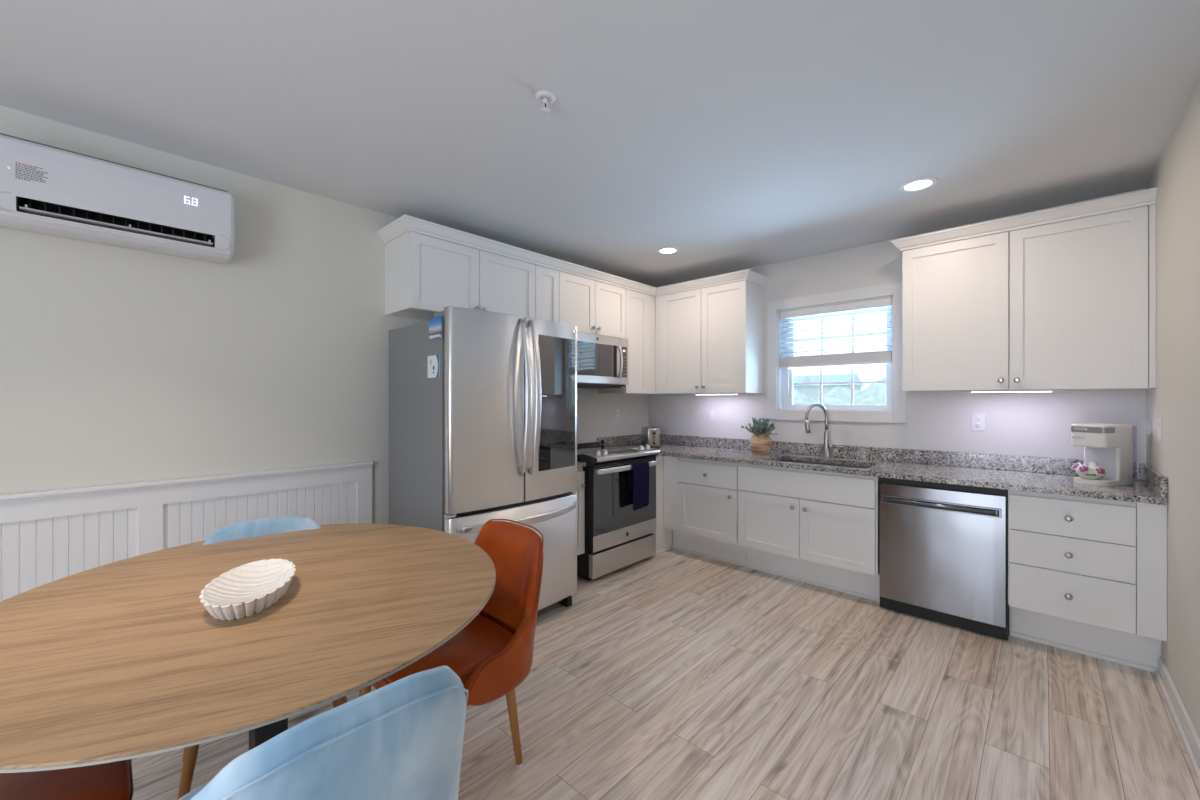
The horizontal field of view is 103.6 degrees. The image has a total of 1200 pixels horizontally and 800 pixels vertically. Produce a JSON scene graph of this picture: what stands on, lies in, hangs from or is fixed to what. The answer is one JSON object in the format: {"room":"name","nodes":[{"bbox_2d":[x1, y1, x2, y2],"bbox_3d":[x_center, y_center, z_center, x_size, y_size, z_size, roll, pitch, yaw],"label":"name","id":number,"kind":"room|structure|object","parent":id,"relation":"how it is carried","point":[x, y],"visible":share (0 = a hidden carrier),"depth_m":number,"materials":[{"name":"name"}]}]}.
{"room":"eat-in kitchen","nodes":[
{"label":"eat-in kitchen","id":0,"kind":"room"},
{"bbox_2d":[0,106,648,523],"bbox_3d":[-1.685,0.067,2.740,0.120,2.491,6.300,0,0,43],"label":"wall","id":1,"kind":"structure","parent":0,"point":[118,365],"depth_m":2.33,"materials":[{"name":"paint"}]},
{"bbox_2d":[0,133,234,263],"bbox_3d":[-2.097,-0.844,2.064,0.201,0.330,0.780,0,0,43],"label":"air conditioner","id":2,"kind":"object","parent":1,"relation":"attached to","point":[45,189],"visible":1,"depth_m":1.99,"materials":[{"name":"white plastic"}]},
{"bbox_2d":[17,196,213,246],"bbox_3d":[-2.055,-0.756,2.046,0.087,0.082,0.590,0,0,43],"label":"air vent","id":3,"kind":"object","parent":2,"relation":"attached to","point":[63,211],"depth_m":2.00,"materials":[{"name":"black plastic"}]},
{"bbox_2d":[0,461,373,601],"bbox_3d":[-2.593,0.845,1.651,0.046,0.935,3.470,0,0,43],"label":"wainscot","id":4,"kind":"structure","parent":1,"relation":"attached to","point":[47,536],"depth_m":2.18,"materials":[{"name":"white paint"}]},
{"bbox_2d":[385,232,534,320],"bbox_3d":[-0.906,-0.765,3.209,0.373,0.452,0.935,0,0,43],"label":"upper cabinet","id":5,"kind":"object","parent":1,"relation":"attached to","point":[425,275],"visible":0.73,"depth_m":2.97,"materials":[{"name":"white paint"}]},
{"bbox_2d":[376,215,769,296],"bbox_3d":[0.051,-1.021,3.506,2.946,0.067,0.993,0,0,-39],"label":"crown molding","id":6,"kind":"structure","parent":5,"relation":"attached to","point":[404,224],"depth_m":3.43,"materials":[{"name":"white paint"}]},
{"bbox_2d":[535,265,558,322],"bbox_3d":[-0.515,-0.525,3.645,0.345,0.932,0.233,0,0,43],"label":"upper cabinet","id":7,"kind":"object","parent":1,"relation":"attached to","point":[546,279],"visible":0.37,"depth_m":3.53,"materials":[{"name":"white paint"}]},
{"bbox_2d":[559,271,625,337],"bbox_3d":[-0.155,-0.765,4.009,0.373,0.452,0.787,0,0,43],"label":"upper cabinet","id":8,"kind":"object","parent":1,"relation":"attached to","point":[595,307],"visible":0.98,"depth_m":3.88,"materials":[{"name":"white paint"}]},
{"bbox_2d":[577,331,627,387],"bbox_3d":[-0.138,-0.321,3.974,0.443,0.432,0.755,0,0,43],"label":"microwave","id":9,"kind":"object","parent":8,"relation":"attached to","point":[602,360],"visible":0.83,"depth_m":3.88,"materials":[{"name":"metal"}]},
{"bbox_2d":[615,409,619,420],"bbox_3d":[0.170,0.150,4.621,0.010,0.116,0.072,0,0,43],"label":"outlet","id":10,"kind":"object","parent":1,"relation":"attached to","point":[617,411],"visible":1,"depth_m":4.62,"materials":[{"name":"plastic"}]},
{"bbox_2d":[597,434,640,444],"bbox_3d":[0.249,0.400,4.695,0.020,0.096,0.798,0,0,43],"label":"backsplash","id":11,"kind":"structure","parent":1,"relation":"attached to","point":[626,439],"depth_m":4.65,"materials":[{"name":"stone"}]},
{"bbox_2d":[598,289,654,393],"bbox_3d":[0.372,-0.525,4.591,0.345,0.932,0.779,0,0,43],"label":"upper cabinet","id":12,"kind":"object","parent":1,"relation":"attached to","point":[640,307],"visible":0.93,"depth_m":4.36,"materials":[{"name":"white paint"}]},
{"bbox_2d":[0,0,1199,286],"bbox_3d":[-0.374,-1.228,1.522,3.698,0.100,6.560,0,0,43],"label":"ceiling","id":13,"kind":"structure","parent":0,"point":[732,135],"depth_m":1.88,"materials":[{"name":"paint"}]},
{"bbox_2d":[535,90,555,113],"bbox_3d":[-0.212,-1.151,1.837,0.082,0.055,0.082,0,0,43],"label":"sprinkler","id":14,"kind":"object","parent":13,"relation":"attached to","point":[545,97],"visible":1,"depth_m":1.83,"materials":[{"name":"plastic"}]},
{"bbox_2d":[656,246,679,253],"bbox_3d":[0.534,-1.175,3.715,0.184,0.007,0.184,0,0,43],"label":"recessed light","id":15,"kind":"object","parent":13,"relation":"in","point":[669,249],"visible":1,"depth_m":3.71,"materials":[{"name":"white paint"}]},
{"bbox_2d":[660,249,675,252],"bbox_3d":[0.534,-1.175,3.715,0.126,0.003,0.126,0,0,43],"label":"diffuser","id":16,"kind":"object","parent":15,"relation":"attached to","point":[661,250],"depth_m":3.72,"materials":[{"name":"white plastic"}]},
{"bbox_2d":[898,177,938,191],"bbox_3d":[1.739,-1.175,2.582,0.184,0.007,0.184,0,0,43],"label":"recessed light","id":17,"kind":"object","parent":13,"relation":"in","point":[918,184],"visible":1,"depth_m":2.57,"materials":[{"name":"white paint"}]},
{"bbox_2d":[905,180,931,189],"bbox_3d":[1.739,-1.175,2.582,0.126,0.003,0.126,0,0,43],"label":"diffuser","id":18,"kind":"object","parent":17,"relation":"attached to","point":[915,184],"depth_m":2.57,"materials":[{"name":"white plastic"}]},
{"bbox_2d":[131,530,1199,799],"bbox_3d":[-0.374,1.353,1.522,3.698,0.080,6.560,0,0,43],"label":"floor","id":19,"kind":"structure","parent":0,"point":[672,674],"depth_m":2.00,"materials":[{"name":"brown wood"}]},
{"bbox_2d":[0,759,132,799],"bbox_3d":[-1.360,0.910,0.953,0.597,0.805,0.588,0,0,43],"label":"dining chair","id":20,"kind":"object","parent":19,"relation":"on","point":[112,780],"visible":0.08,"depth_m":1.06,"materials":[{"name":"leather"}]},
{"bbox_2d":[0,524,495,772],"bbox_3d":[-1.009,0.938,1.438,1.474,0.750,1.333,0,0,43],"label":"dining table","id":21,"kind":"object","parent":19,"relation":"on","point":[124,659],"visible":0.88,"depth_m":1.11,"materials":[{"name":"brown wood"}]},
{"bbox_2d":[199,559,295,619],"bbox_3d":[-0.994,0.536,1.347,0.208,0.053,0.381,0,0,-24],"label":"serving dish","id":22,"kind":"object","parent":21,"relation":"on","point":[248,589],"visible":1,"depth_m":1.34,"materials":[{"name":"white ceramic"}]},
{"bbox_2d":[177,516,346,799],"bbox_3d":[-1.253,0.906,1.788,0.548,0.812,0.569,0,0,-38],"label":"dining chair","id":23,"kind":"object","parent":19,"relation":"on","point":[267,526],"visible":0.08,"depth_m":1.93,"materials":[{"name":"blue fabric"}]},
{"bbox_2d":[179,665,468,799],"bbox_3d":[-0.593,0.906,0.974,0.569,0.812,0.548,0,0,43],"label":"dining chair","id":24,"kind":"object","parent":19,"relation":"on","point":[402,739],"visible":1,"depth_m":0.80,"materials":[{"name":"blue fabric"}]},
{"bbox_2d":[359,519,543,766],"bbox_3d":[-0.530,0.910,1.746,0.597,0.805,0.588,0,0,43],"label":"dining chair","id":25,"kind":"object","parent":19,"relation":"on","point":[492,655],"visible":0.5,"depth_m":1.70,"materials":[{"name":"leather"}]},
{"bbox_2d":[389,306,576,610],"bbox_3d":[-0.671,0.420,2.901,0.838,1.785,0.903,0,0,43],"label":"fridge","id":26,"kind":"object","parent":19,"relation":"on","point":[493,436],"visible":0.8,"depth_m":2.60,"materials":[{"name":"silver metal"}]},
{"bbox_2d":[428,355,439,377],"bbox_3d":[-0.872,-0.175,2.472,0.124,0.116,0.004,0,0,43],"label":"magnet","id":27,"kind":"object","parent":26,"relation":"attached to","point":[434,360],"visible":1,"depth_m":2.47,"materials":[{"name":"paper"}]},
{"bbox_2d":[429,316,441,339],"bbox_3d":[-0.857,-0.374,2.457,0.128,0.112,0.005,0,0,43],"label":"magnet","id":28,"kind":"object","parent":26,"relation":"attached to","point":[435,324],"visible":1,"depth_m":2.45,"materials":[{"name":"paper"}]},
{"bbox_2d":[572,467,585,554],"bbox_3d":[-0.430,0.897,3.509,0.653,0.832,0.303,0,0,43],"label":"base cabinet","id":29,"kind":"object","parent":19,"relation":"on","point":[580,492],"visible":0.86,"depth_m":3.38,"materials":[{"name":"white paint"}]},
{"bbox_2d":[577,461,585,467],"bbox_3d":[-0.435,0.416,3.514,0.638,0.127,0.302,0,0,43],"label":"countertop","id":30,"kind":"structure","parent":29,"relation":"on","point":[579,464],"depth_m":3.38,"materials":[{"name":"stone"}]},
{"bbox_2d":[577,444,660,579],"bbox_3d":[-0.016,0.839,3.855,0.738,0.947,0.764,0,0,43],"label":"range","id":31,"kind":"object","parent":19,"relation":"on","point":[617,536],"visible":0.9,"depth_m":3.54,"materials":[{"name":"silver metal"}]},
{"bbox_2d":[577,439,604,445],"bbox_3d":[-0.085,0.377,4.169,0.335,0.044,0.038,0,0,-43],"label":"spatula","id":32,"kind":"object","parent":31,"relation":"on","point":[602,440],"visible":0.95,"depth_m":4.18,"materials":[{"name":"black plastic"}]},
{"bbox_2d":[577,444,638,456],"bbox_3d":[-0.075,0.410,3.910,0.575,0.016,0.762,0,0,43],"label":"cooktop","id":33,"kind":"object","parent":31,"relation":"in","point":[584,450],"depth_m":3.91,"materials":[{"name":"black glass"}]},
{"bbox_2d":[628,461,648,509],"bbox_3d":[0.302,0.663,3.675,0.063,0.357,0.204,0,0,43],"label":"dish towel","id":34,"kind":"object","parent":31,"relation":"hanging from","point":[638,478],"visible":0.98,"depth_m":3.64,"materials":[{"name":"blue fabric"}]},
{"bbox_2d":[653,456,671,555],"bbox_3d":[0.317,0.897,4.290,0.636,0.832,0.300,0,0,43],"label":"base cabinet","id":35,"kind":"object","parent":19,"relation":"on","point":[663,535],"visible":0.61,"depth_m":4.06,"materials":[{"name":"white paint"}]},
{"bbox_2d":[664,456,745,566],"bbox_3d":[1.008,0.897,4.069,0.692,0.832,0.671,0,0,43],"label":"base cabinet","id":36,"kind":"object","parent":19,"relation":"on","point":[701,496],"visible":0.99,"depth_m":3.85,"materials":[{"name":"white paint"}]},
{"bbox_2d":[738,463,879,601],"bbox_3d":[1.605,0.897,3.509,0.940,0.832,0.671,0,0,43],"label":"base cabinet","id":37,"kind":"object","parent":19,"relation":"on","point":[818,528],"visible":0.96,"depth_m":3.26,"materials":[{"name":"white paint"}]},
{"bbox_2d":[623,443,1167,504],"bbox_3d":[1.501,0.464,3.519,3.454,0.031,0.798,0,0,43],"label":"countertop","id":38,"kind":"structure","parent":37,"relation":"on","point":[1059,484],"depth_m":2.90,"materials":[{"name":"stone"}]},
{"bbox_2d":[641,427,660,447],"bbox_3d":[0.489,0.355,4.537,0.140,0.188,0.260,0,0,-9],"label":"toaster","id":39,"kind":"object","parent":38,"relation":"on","point":[650,436],"visible":0.92,"depth_m":4.44,"materials":[{"name":"metal"}]},
{"bbox_2d":[741,417,776,454],"bbox_3d":[1.310,0.294,3.910,0.266,0.308,0.280,0,0,12],"label":"potted plant","id":40,"kind":"object","parent":38,"relation":"on","point":[760,442],"visible":1,"depth_m":3.86,"materials":[{"name":"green plant"}]},
{"bbox_2d":[776,459,868,468],"bbox_3d":[1.604,0.576,3.452,0.708,0.190,0.358,0,0,43],"label":"sink","id":41,"kind":"object","parent":38,"relation":"in","point":[781,459],"visible":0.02,"depth_m":3.60,"materials":[{"name":"metal"}]},
{"bbox_2d":[805,403,843,457],"bbox_3d":[1.714,0.236,3.653,0.286,0.425,0.121,0,0,4],"label":"faucet","id":42,"kind":"object","parent":38,"relation":"on","point":[827,446],"visible":1,"depth_m":3.66,"materials":[{"name":"silver metal"}]},
{"bbox_2d":[1071,423,1136,485],"bbox_3d":[2.725,0.290,2.555,0.298,0.318,0.150,0,0,-19],"label":"coffee maker","id":43,"kind":"object","parent":38,"relation":"on","point":[1114,446],"visible":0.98,"depth_m":2.50,"materials":[{"name":"white plastic"}]},
{"bbox_2d":[1075,469,1101,479],"bbox_3d":[2.632,0.398,2.536,0.120,0.048,0.120,0,0,43],"label":"bowl","id":44,"kind":"object","parent":43,"relation":"on","point":[1090,475],"visible":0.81,"depth_m":2.51,"materials":[{"name":"white ceramic"}]},
{"bbox_2d":[1071,462,1081,469],"bbox_3d":[2.610,0.370,2.573,0.060,0.060,0.050,0,0,28],"label":"pod","id":45,"kind":"object","parent":44,"relation":"in","point":[1074,466],"visible":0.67,"depth_m":2.58,"materials":[{"name":"plastic"}]},
{"bbox_2d":[1077,465,1089,473],"bbox_3d":[2.584,0.374,2.525,0.050,0.058,0.058,0,0,44],"label":"pod","id":46,"kind":"object","parent":44,"relation":"in","point":[1083,469],"visible":0.99,"depth_m":2.51,"materials":[{"name":"plastic"}]},
{"bbox_2d":[1088,461,1098,469],"bbox_3d":[2.650,0.354,2.535,0.051,0.048,0.050,0,0,36],"label":"pod","id":47,"kind":"object","parent":44,"relation":"in","point":[1092,465],"visible":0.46,"depth_m":2.53,"materials":[{"name":"white plastic"}]},
{"bbox_2d":[1093,466,1106,476],"bbox_3d":[2.628,0.379,2.491,0.050,0.058,0.058,0,0,18],"label":"pod","id":48,"kind":"object","parent":44,"relation":"in","point":[1099,471],"visible":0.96,"depth_m":2.48,"materials":[{"name":"plastic"}]},
{"bbox_2d":[880,477,1008,639],"bbox_3d":[2.166,0.898,2.963,0.613,0.823,0.643,0,0,43],"label":"dishwasher","id":49,"kind":"object","parent":19,"relation":"on","point":[944,547],"visible":0.98,"depth_m":2.72,"materials":[{"name":"silver metal"}]},
{"bbox_2d":[1008,490,1166,672],"bbox_3d":[2.603,0.897,2.572,0.552,0.832,0.671,0,0,43],"label":"base cabinet","id":50,"kind":"object","parent":19,"relation":"on","point":[1087,576],"visible":0.98,"depth_m":2.35,"materials":[{"name":"white paint"}]},
{"bbox_2d":[649,188,1145,466],"bbox_3d":[1.824,0.067,3.863,3.698,2.491,0.140,0,0,43],"label":"wall","id":51,"kind":"structure","parent":0,"point":[1033,424],"depth_m":3.41,"materials":[{"name":"paint"}]},
{"bbox_2d":[655,280,763,393],"bbox_3d":[0.967,-0.525,4.315,0.935,0.932,0.373,0,0,43],"label":"upper cabinet","id":52,"kind":"object","parent":51,"relation":"attached to","point":[708,339],"visible":1,"depth_m":4.12,"materials":[{"name":"white paint"}]},
{"bbox_2d":[695,393,737,394],"bbox_3d":[1.040,-0.053,4.228,0.415,0.012,0.032,0,0,43],"label":"light","id":53,"kind":"object","parent":52,"relation":"attached to","point":[707,393],"visible":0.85,"depth_m":4.19,"materials":[{"name":"white paint"}]},
{"bbox_2d":[710,409,716,421],"bbox_3d":[1.069,0.147,4.468,0.072,0.116,0.009,0,0,43],"label":"wall switch","id":54,"kind":"object","parent":51,"relation":"attached to","point":[713,412],"visible":1,"depth_m":4.46,"materials":[{"name":"plastic"}]},
{"bbox_2d":[767,282,906,422],"bbox_3d":[1.877,-0.342,3.797,1.029,1.018,0.153,0,0,43],"label":"window","id":55,"kind":"structure","parent":51,"relation":"in","point":[780,406],"depth_m":3.75,"materials":[{"name":"white paint"}]},
{"bbox_2d":[780,297,891,395],"bbox_3d":[1.853,-0.396,3.772,0.831,0.718,0.064,0,0,43],"label":"window blind","id":56,"kind":"object","parent":55,"relation":"attached to","point":[875,357],"visible":0.85,"depth_m":3.73,"materials":[{"name":"white plastic"}]},
{"bbox_2d":[660,434,1139,479],"bbox_3d":[1.767,0.400,3.803,3.414,0.096,0.020,0,0,43],"label":"backsplash","id":57,"kind":"structure","parent":51,"relation":"attached to","point":[1062,466],"depth_m":3.37,"materials":[{"name":"stone"}]},
{"bbox_2d":[971,413,984,430],"bbox_3d":[2.502,0.146,3.123,0.072,0.116,0.010,0,0,43],"label":"outlet","id":58,"kind":"object","parent":51,"relation":"attached to","point":[977,419],"visible":1,"depth_m":3.12,"materials":[{"name":"plastic"}]},
{"bbox_2d":[891,187,1157,252],"bbox_3d":[2.479,-1.021,2.876,1.150,0.067,0.397,0,0,43],"label":"crown molding","id":59,"kind":"structure","parent":51,"relation":"attached to","point":[1146,197],"depth_m":2.66,"materials":[{"name":"white paint"}]},
{"bbox_2d":[902,204,1155,391],"bbox_3d":[2.509,-0.525,2.868,1.095,0.932,0.373,0,0,43],"label":"upper cabinet","id":60,"kind":"object","parent":51,"relation":"attached to","point":[1070,304],"visible":1,"depth_m":2.68,"materials":[{"name":"white paint"}]},
{"bbox_2d":[970,390,1052,392],"bbox_3d":[2.456,-0.053,2.830,0.375,0.012,0.032,0,0,43],"label":"light","id":61,"kind":"object","parent":60,"relation":"attached to","point":[976,390],"visible":0.93,"depth_m":2.81,"materials":[{"name":"white paint"}]},
{"bbox_2d":[1146,76,1199,737],"bbox_3d":[0.924,0.067,0.291,0.120,2.491,6.300,0,0,43],"label":"wall","id":62,"kind":"structure","parent":0,"point":[1175,399],"depth_m":1.97,"materials":[{"name":"paint"}]},
{"bbox_2d":[1140,463,1167,497],"bbox_3d":[2.801,0.400,2.395,0.020,0.096,0.658,0,0,43],"label":"backsplash","id":63,"kind":"structure","parent":62,"relation":"attached to","point":[1157,482],"depth_m":2.29,"materials":[{"name":"stone"}]},
{"bbox_2d":[1157,418,1161,442],"bbox_3d":[2.707,0.147,2.285,0.009,0.116,0.072,0,0,43],"label":"wall switch","id":64,"kind":"object","parent":62,"relation":"attached to","point":[1159,423],"visible":1,"depth_m":2.27,"materials":[{"name":"plastic"}]},
{"bbox_2d":[1154,657,1199,783],"bbox_3d":[0.693,1.270,0.151,0.026,0.085,5.780,0,0,43],"label":"baseboard","id":65,"kind":"structure","parent":62,"relation":"attached to","point":[1188,734],"depth_m":1.89,"materials":[{"name":"white paint"}]},
{"label":"outside","id":66,"kind":"structure","parent":0,"visible":0},
{"bbox_3d":[41.790,1.838,48.955,120.000,0.050,119.400,0,0,43],"label":"ground","id":67,"kind":"structure","parent":66,"visible":0},
{"bbox_2d":[794,374,863,400],"bbox_3d":[25.566,-0.537,54.175,7.000,4.700,6.800,0,0,43],"label":"house","id":68,"kind":"structure","parent":67,"relation":"on","point":[812,391],"depth_m":52.11,"materials":[{"name":"white"}]},
{"bbox_2d":[794,377,885,404],"bbox_3d":[6.866,0.452,16.173,26.136,2.762,2.824,0,0,43],"label":"hedge","id":69,"kind":"object","parent":67,"relation":"on","point":[875,393],"visible":0.09,"depth_m":14.62,"materials":[{"name":"green plant"}]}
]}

